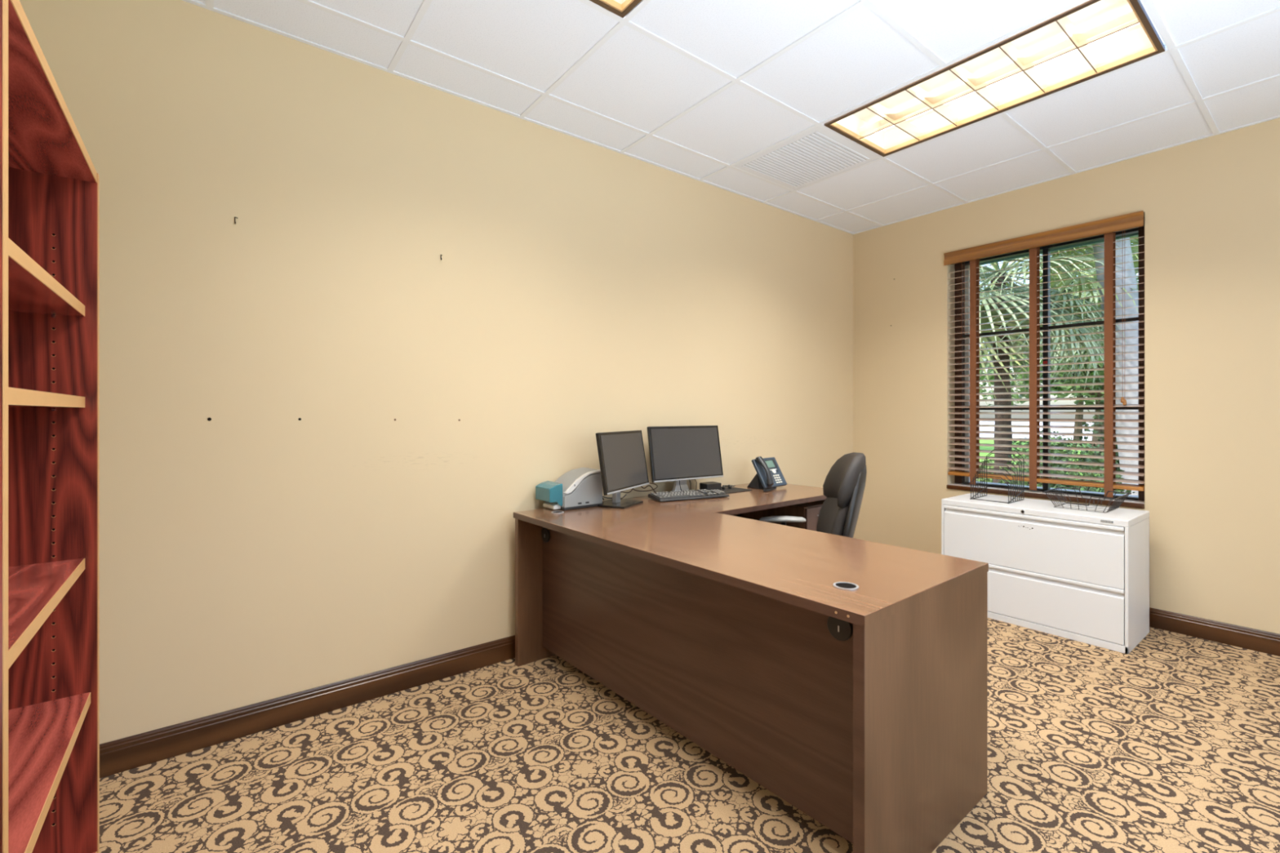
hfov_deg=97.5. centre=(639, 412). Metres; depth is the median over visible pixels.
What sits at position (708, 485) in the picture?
speaker
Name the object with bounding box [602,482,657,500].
loose cable
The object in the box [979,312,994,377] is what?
tree
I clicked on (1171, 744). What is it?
floor
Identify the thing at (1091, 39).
ceiling light
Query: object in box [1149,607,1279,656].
baseboard
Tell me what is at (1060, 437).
shrub
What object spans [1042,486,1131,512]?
wire basket
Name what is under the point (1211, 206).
wall
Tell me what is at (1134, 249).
fan palm
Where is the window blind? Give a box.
[943,210,1144,497]
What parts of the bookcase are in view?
panel, shelf, shelf, shelf, shelf, panel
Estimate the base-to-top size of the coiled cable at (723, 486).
0.016 m
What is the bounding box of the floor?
[99,617,1279,852]
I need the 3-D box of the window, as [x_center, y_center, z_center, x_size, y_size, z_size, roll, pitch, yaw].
[2.631,-0.292,3.671,0.302,1.675,1.066,0,0,-38]
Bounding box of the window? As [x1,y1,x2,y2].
[946,226,1144,508]
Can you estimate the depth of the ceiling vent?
3.23 m
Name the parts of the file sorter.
rail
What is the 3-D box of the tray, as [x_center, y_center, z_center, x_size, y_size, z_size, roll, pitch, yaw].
[-0.434,0.455,2.764,0.040,0.031,0.110,0,0,-38]
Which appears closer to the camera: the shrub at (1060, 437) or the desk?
the desk
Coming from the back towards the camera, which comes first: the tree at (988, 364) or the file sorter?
the tree at (988, 364)
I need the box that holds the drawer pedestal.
[741,500,824,531]
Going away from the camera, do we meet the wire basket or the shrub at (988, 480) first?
the wire basket
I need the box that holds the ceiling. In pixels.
[182,0,1279,234]
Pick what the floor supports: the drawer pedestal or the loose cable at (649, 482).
the drawer pedestal
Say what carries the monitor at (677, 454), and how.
on the desk
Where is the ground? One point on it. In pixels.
(988, 442)
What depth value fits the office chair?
2.60 m
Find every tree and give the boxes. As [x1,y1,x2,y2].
[979,263,1137,475]
[979,272,1137,447]
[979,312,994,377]
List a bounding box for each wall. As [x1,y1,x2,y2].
[19,0,853,744]
[853,117,1279,634]
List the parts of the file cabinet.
drawer, drawer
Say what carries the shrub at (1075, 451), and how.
on the ground
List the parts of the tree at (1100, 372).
crown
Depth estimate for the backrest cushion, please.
2.65 m
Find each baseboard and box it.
[99,635,515,777]
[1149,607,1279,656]
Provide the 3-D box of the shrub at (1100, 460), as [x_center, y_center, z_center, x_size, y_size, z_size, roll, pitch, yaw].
[3.494,0.814,4.686,0.754,1.218,1.104,0,0,-38]
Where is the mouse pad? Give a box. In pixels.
[721,486,751,493]
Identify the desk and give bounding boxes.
[513,483,988,852]
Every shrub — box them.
[976,465,991,482]
[977,458,1021,484]
[992,435,1104,488]
[997,437,1134,494]
[1019,428,1077,489]
[1073,400,1122,493]
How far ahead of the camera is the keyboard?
3.08 m
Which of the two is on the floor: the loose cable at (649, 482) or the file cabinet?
the file cabinet
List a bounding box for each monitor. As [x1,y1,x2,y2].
[595,430,648,508]
[646,425,723,492]
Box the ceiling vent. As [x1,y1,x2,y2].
[733,126,877,190]
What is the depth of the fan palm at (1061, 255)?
5.79 m
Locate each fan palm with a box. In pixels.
[979,236,1137,484]
[986,235,1137,493]
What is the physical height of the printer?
0.184 m
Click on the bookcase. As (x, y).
(50, 181)
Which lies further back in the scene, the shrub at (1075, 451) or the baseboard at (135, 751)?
the shrub at (1075, 451)
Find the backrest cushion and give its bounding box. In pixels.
[816,497,848,536]
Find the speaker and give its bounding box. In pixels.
[699,481,721,490]
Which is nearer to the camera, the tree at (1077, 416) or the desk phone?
the desk phone
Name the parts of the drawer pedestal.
drawer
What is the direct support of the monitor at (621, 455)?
on the desk
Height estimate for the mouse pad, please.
0.004 m
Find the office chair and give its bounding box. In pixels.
[759,452,866,537]
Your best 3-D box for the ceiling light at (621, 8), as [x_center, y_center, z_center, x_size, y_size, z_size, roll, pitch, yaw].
[0.074,-1.516,1.419,0.572,0.136,1.181,0,0,-38]
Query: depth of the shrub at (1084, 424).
6.66 m
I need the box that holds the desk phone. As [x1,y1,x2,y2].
[746,456,786,491]
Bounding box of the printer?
[535,467,602,510]
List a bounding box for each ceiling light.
[589,0,641,17]
[824,0,1164,156]
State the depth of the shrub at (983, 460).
7.24 m
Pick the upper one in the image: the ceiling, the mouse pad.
the ceiling
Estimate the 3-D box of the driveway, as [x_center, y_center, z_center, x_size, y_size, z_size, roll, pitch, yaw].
[48.738,1.410,41.080,59.000,0.020,120.000,0,0,-38]
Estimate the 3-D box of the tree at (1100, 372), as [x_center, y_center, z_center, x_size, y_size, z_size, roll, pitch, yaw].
[10.575,-1.251,12.773,3.269,5.366,4.867,0,0,-38]
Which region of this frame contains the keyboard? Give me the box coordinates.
[648,488,728,502]
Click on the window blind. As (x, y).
(1108, 227)
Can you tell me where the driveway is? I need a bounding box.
[979,421,1093,440]
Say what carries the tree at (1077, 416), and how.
on the ground
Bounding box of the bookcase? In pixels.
[0,0,99,852]
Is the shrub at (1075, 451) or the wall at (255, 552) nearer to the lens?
the wall at (255, 552)
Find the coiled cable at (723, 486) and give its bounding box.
[721,484,735,489]
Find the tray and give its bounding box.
[542,502,560,509]
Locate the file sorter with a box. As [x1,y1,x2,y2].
[969,448,1025,503]
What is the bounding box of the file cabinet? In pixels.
[941,493,1149,653]
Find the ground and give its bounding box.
[978,440,1103,492]

